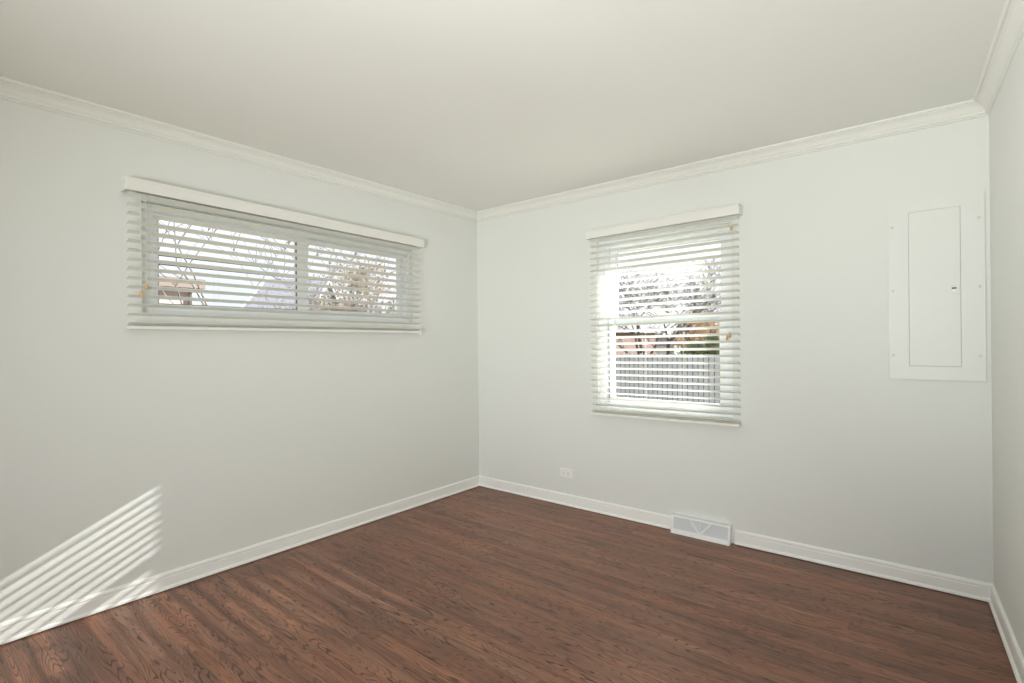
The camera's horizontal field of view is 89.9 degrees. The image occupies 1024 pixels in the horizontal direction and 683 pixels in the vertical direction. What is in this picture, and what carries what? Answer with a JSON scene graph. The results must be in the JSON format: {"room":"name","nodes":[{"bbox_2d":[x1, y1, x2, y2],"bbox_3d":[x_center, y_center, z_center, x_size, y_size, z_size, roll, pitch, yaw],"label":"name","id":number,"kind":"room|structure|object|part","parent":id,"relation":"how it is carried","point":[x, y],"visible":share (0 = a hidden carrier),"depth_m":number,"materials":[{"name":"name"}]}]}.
{"room":"empty room","nodes":[
{"label":"empty room","id":0,"kind":"room"},
{"bbox_2d":[0,99,478,622],"bbox_3d":[-2.013,0.087,2.638,0.200,2.440,5.200,-1,0,39],"label":"wall","id":1,"kind":"structure","parent":0,"point":[127,456],"depth_m":2.72,"materials":[{"name":"white paint"}]},
{"bbox_2d":[0,76,476,221],"bbox_3d":[-1.923,-1.097,2.558,0.059,0.075,5.200,-1,0,39],"label":"trim","id":2,"kind":"structure","parent":1,"relation":"attached to","point":[10,90],"depth_m":2.81,"materials":[{"name":"white paint"}]},
{"bbox_2d":[0,476,478,644],"bbox_3d":[-1.915,1.258,2.567,0.022,0.088,5.200,-1,0,39],"label":"baseboard","id":3,"kind":"structure","parent":1,"relation":"attached to","point":[29,624],"depth_m":2.81,"materials":[{"name":"white paint"}]},
{"bbox_2d":[141,202,408,321],"bbox_3d":[-1.413,-0.435,3.381,0.100,0.585,1.785,-1,0,39],"label":"window","id":4,"kind":"structure","parent":1,"relation":"in","point":[143,237],"depth_m":3.22,"materials":[{"name":"white plastic"}]},
{"bbox_3d":[-1.647,-0.433,3.059,0.034,0.522,0.900,-1,0,39],"label":"sash","id":5,"kind":"part","parent":4,"relation":"part of","materials":[{"name":"white plastic"}]},
{"bbox_2d":[121,176,423,334],"bbox_3d":[-1.317,-0.431,3.286,0.078,0.775,1.930,-1,0,39],"label":"window blind","id":6,"kind":"object","parent":4,"relation":"attached to","point":[127,182],"visible":1,"depth_m":3.03,"materials":[{"name":"white plastic"}]},
{"bbox_3d":[-1.862,-0.500,2.570,0.004,0.491,0.003,-1,0,39],"label":"lift cord","id":7,"kind":"part","parent":6,"relation":"part of","materials":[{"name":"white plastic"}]},
{"bbox_3d":[-1.327,-0.776,3.292,0.054,0.042,1.897,-1,-1,39],"label":"head rail","id":8,"kind":"part","parent":6,"relation":"part of","materials":[{"name":"white"}]},
{"bbox_3d":[-1.318,-0.071,3.290,0.054,0.017,1.895,-1,0,39],"label":"rail","id":9,"kind":"part","parent":6,"relation":"part of","materials":[{"name":"white"}]},
{"bbox_3d":[-1.157,-0.437,3.733,0.034,0.522,0.864,-1,0,39],"label":"sash","id":10,"kind":"part","parent":4,"relation":"part of","materials":[{"name":"white plastic"}]},
{"bbox_2d":[0,0,1005,210],"bbox_3d":[-0.558,-1.208,1.460,3.963,0.120,5.600,-1,0,39],"label":"ceiling","id":11,"kind":"structure","parent":0,"point":[476,105],"depth_m":2.20,"materials":[{"name":"white paint"}]},
{"bbox_2d":[0,486,1016,682],"bbox_3d":[-0.534,1.352,1.458,3.963,0.120,5.600,-1,0,39],"label":"floor","id":12,"kind":"structure","parent":0,"point":[479,584],"depth_m":2.39,"materials":[{"name":"brown wood"}]},
{"bbox_2d":[477,115,993,583],"bbox_3d":[1.073,0.059,3.622,3.776,2.440,0.200,-1,0,39],"label":"wall","id":13,"kind":"structure","parent":0,"point":[828,450],"depth_m":3.04,"materials":[{"name":"white paint"}]},
{"bbox_2d":[560,468,572,478],"bbox_3d":[0.424,1.031,4.015,0.116,0.072,0.008,-1,0,39],"label":"wall outlet","id":14,"kind":"object","parent":13,"relation":"attached to","point":[567,473],"visible":1,"depth_m":4.01,"materials":[{"name":"white plastic"}]},
{"bbox_2d":[599,223,732,417],"bbox_3d":[1.074,-0.131,3.613,0.963,1.240,0.130,-1,0,39],"label":"window","id":15,"kind":"structure","parent":13,"relation":"in","point":[723,309],"depth_m":3.59,"materials":[{"name":"white plastic"}]},
{"bbox_2d":[585,203,741,426],"bbox_3d":[0.996,-0.151,3.502,1.083,1.383,0.078,-1,0,39],"label":"window blind","id":16,"kind":"object","parent":15,"relation":"attached to","point":[733,209],"visible":1,"depth_m":3.45,"materials":[{"name":"white plastic"}]},
{"bbox_3d":[0.996,-0.805,3.510,1.050,0.042,0.054,-2,-1,39],"label":"head rail","id":17,"kind":"part","parent":16,"relation":"part of","materials":[{"name":"white plastic"}]},
{"bbox_3d":[1.006,0.527,3.506,1.048,0.017,0.054,-1,0,39],"label":"rail","id":18,"kind":"part","parent":16,"relation":"part of","materials":[{"name":"white plastic"}]},
{"bbox_3d":[1.338,-0.410,3.194,0.003,0.744,0.004,-1,0,39],"label":"lift cord","id":19,"kind":"part","parent":16,"relation":"part of","materials":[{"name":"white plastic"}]},
{"bbox_3d":[1.350,-0.418,3.185,0.003,0.729,0.004,-1,0,39],"label":"lift cord","id":20,"kind":"part","parent":16,"relation":"part of","materials":[{"name":"white fabric"}]},
{"bbox_3d":[1.089,-0.430,3.623,0.858,0.577,0.032,-1,0,39],"label":"sash","id":21,"kind":"part","parent":15,"relation":"part of","materials":[{"name":"white plastic"}]},
{"bbox_3d":[1.072,0.139,3.586,0.848,0.638,0.033,-1,0,39],"label":"sash","id":22,"kind":"part","parent":15,"relation":"part of","materials":[{"name":"white plastic"}]},
{"bbox_2d":[671,513,731,545],"bbox_3d":[1.227,1.218,3.335,0.378,0.117,0.065,-1,0,39],"label":"air vent","id":23,"kind":"object","parent":13,"relation":"in","point":[685,525],"visible":1,"depth_m":3.32,"materials":[{"name":"white metal"}]},
{"bbox_2d":[673,517,727,539],"bbox_3d":[1.222,1.211,3.329,0.354,0.078,0.024,-1,0,39],"label":"grille","id":24,"kind":"object","parent":23,"relation":"attached to","point":[695,527],"depth_m":3.32,"materials":[{"name":"white metal"}]},
{"bbox_2d":[477,99,987,221],"bbox_3d":[0.981,-1.122,3.522,3.376,0.075,0.059,-1,0,39],"label":"trim","id":25,"kind":"structure","parent":13,"relation":"attached to","point":[969,109],"depth_m":3.08,"materials":[{"name":"white paint"}]},
{"bbox_2d":[479,475,991,601],"bbox_3d":[1.014,1.232,3.534,3.376,0.088,0.022,-1,0,39],"label":"baseboard","id":26,"kind":"structure","parent":13,"relation":"attached to","point":[952,584],"depth_m":2.99,"materials":[{"name":"white paint"}]},
{"bbox_2d":[888,191,986,381],"bbox_3d":[2.155,-0.268,2.611,0.381,0.928,0.016,-1,0,39],"label":"access panel","id":27,"kind":"object","parent":13,"relation":"attached to","point":[937,261],"visible":1,"depth_m":2.60,"materials":[{"name":"white paint"}]},
{"bbox_3d":[2.153,-0.274,2.614,0.203,0.798,0.008,-1,0,39],"label":"door","id":28,"kind":"part","parent":27,"relation":"part of","materials":[{"name":"white paint"}]},
{"bbox_2d":[989,33,1023,657],"bbox_3d":[0.847,0.058,0.339,0.200,2.440,5.211,-1,0,37],"label":"wall","id":29,"kind":"structure","parent":0,"point":[1006,116],"depth_m":2.10,"materials":[{"name":"white paint"}]},
{"bbox_2d":[973,0,1023,114],"bbox_3d":[0.734,-1.123,0.421,0.061,0.075,5.203,-1,0,37],"label":"trim","id":30,"kind":"structure","parent":29,"relation":"attached to","point":[1009,32],"depth_m":2.01,"materials":[{"name":"white paint"}]},
{"bbox_2d":[988,584,1023,682],"bbox_3d":[0.771,1.231,0.407,0.022,0.088,5.203,-1,0,37],"label":"baseboard","id":31,"kind":"structure","parent":29,"relation":"attached to","point":[1014,654],"depth_m":2.11,"materials":[{"name":"white paint"}]},
{"label":"outside","id":32,"kind":"structure","parent":0,"visible":0},
{"bbox_2d":[159,255,642,301],"bbox_3d":[-5.460,-2.076,12.581,0.058,0.665,50.002,-1,0,39],"label":"utility wire","id":33,"kind":"object","parent":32,"point":[159,255],"visible":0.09,"depth_m":11.32,"materials":[{"name":"grey"}]},
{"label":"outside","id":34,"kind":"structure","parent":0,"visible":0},
{"bbox_2d":[159,264,674,305],"bbox_3d":[-5.458,-1.896,12.581,0.058,0.665,50.002,-1,0,39],"label":"utility wire","id":35,"kind":"object","parent":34,"point":[159,264],"visible":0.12,"depth_m":11.44,"materials":[{"name":"grey"}]},
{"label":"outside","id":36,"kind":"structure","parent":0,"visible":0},
{"bbox_3d":[1.318,2.047,22.556,100.000,0.200,90.000,-1,0,39],"label":"ground","id":37,"kind":"structure","parent":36,"visible":0},
{"bbox_2d":[159,275,205,304],"bbox_3d":[-19.645,-0.365,17.260,7.000,5.000,14.500,-1,0,39],"label":"house","id":38,"kind":"structure","parent":37,"relation":"on","point":[161,284],"depth_m":20.21,"materials":[{"name":"pink brick"}]},
{"bbox_2d":[158,220,394,309],"bbox_3d":[-4.836,-1.079,9.307,5.840,6.247,7.181,-1,0,39],"label":"tree","id":39,"kind":"object","parent":37,"relation":"on","point":[187,278],"visible":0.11,"depth_m":10.51,"materials":[{"name":"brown plant"}]},
{"bbox_2d":[241,278,339,309],"bbox_3d":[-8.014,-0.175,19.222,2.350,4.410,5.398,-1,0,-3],"label":"house","id":40,"kind":"structure","parent":37,"relation":"on","point":[271,292],"depth_m":18.19,"materials":[{"name":"grey"}]},
{"bbox_2d":[261,282,373,311],"bbox_3d":[-5.324,0.237,14.236,2.978,3.638,3.983,0,0,-28],"label":"tree","id":41,"kind":"object","parent":37,"relation":"on","point":[331,296],"visible":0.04,"depth_m":13.64,"materials":[{"name":"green plant"}]},
{"bbox_2d":[292,284,395,313],"bbox_3d":[-3.231,0.262,12.262,3.760,3.558,2.667,-1,0,-13],"label":"tree","id":42,"kind":"object","parent":37,"relation":"on","point":[332,303],"visible":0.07,"depth_m":11.95,"materials":[{"name":"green plant"}]},
{"bbox_2d":[313,253,394,312],"bbox_3d":[-7.735,-1.219,25.861,5.312,6.609,7.117,-1,0,39],"label":"tree","id":43,"kind":"object","parent":37,"relation":"on","point":[360,267],"visible":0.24,"depth_m":25.55,"materials":[{"name":"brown plant"}]},
{"bbox_2d":[615,314,660,354],"bbox_3d":[3.189,0.286,28.097,7.800,3.300,6.800,-1,0,39],"label":"house","id":44,"kind":"structure","parent":37,"relation":"on","point":[629,346],"depth_m":25.90,"materials":[{"name":"red brick"}]},
{"bbox_2d":[616,353,719,403],"bbox_3d":[4.924,1.126,14.625,11.574,1.560,0.191,-1,0,39],"label":"wooden fence","id":45,"kind":"object","parent":37,"relation":"on","point":[662,359],"visible":0.09,"depth_m":14.79,"materials":[{"name":"grey wood"}]},
{"bbox_2d":[615,267,720,354],"bbox_3d":[4.218,-0.248,16.936,5.178,4.458,5.015,0,0,-37],"label":"tree","id":46,"kind":"object","parent":37,"relation":"on","point":[652,287],"visible":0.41,"depth_m":17.19,"materials":[{"name":"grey plant"}]},
{"bbox_2d":[621,254,720,354],"bbox_3d":[7.270,-0.910,21.773,5.865,5.753,5.296,-1,0,-20],"label":"tree","id":47,"kind":"object","parent":37,"relation":"on","point":[687,283],"visible":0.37,"depth_m":21.63,"materials":[{"name":"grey plant"}]},
{"bbox_2d":[655,331,696,354],"bbox_3d":[9.448,0.632,31.408,3.000,2.500,4.400,-1,0,39],"label":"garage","id":48,"kind":"structure","parent":37,"relation":"on","point":[668,332],"depth_m":29.42,"materials":[{"name":"grey"}]},
{"bbox_3d":[8.186,1.092,29.833,1.800,1.600,0.040,-1,0,39],"label":"door","id":49,"kind":"part","parent":48,"relation":"part of","materials":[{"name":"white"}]},
{"bbox_2d":[643,284,720,350],"bbox_3d":[6.647,-0.128,19.546,3.190,4.154,5.558,-1,0,2],"label":"tree","id":50,"kind":"object","parent":37,"relation":"on","point":[710,302],"visible":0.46,"depth_m":18.99,"materials":[{"name":"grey plant"}]},
{"bbox_2d":[669,308,718,350],"bbox_3d":[9.549,0.142,25.507,3.205,3.595,3.310,-1,0,10],"label":"tree","id":51,"kind":"object","parent":37,"relation":"on","point":[705,331],"visible":0.3,"depth_m":25.23,"materials":[{"name":"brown plant"}]},
{"bbox_2d":[669,336,719,354],"bbox_3d":[6.204,0.783,15.585,3.081,2.330,2.476,-1,0,39],"label":"shrub","id":52,"kind":"object","parent":37,"relation":"on","point":[713,338],"visible":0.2,"depth_m":15.46,"materials":[{"name":"green plant"}]}
]}

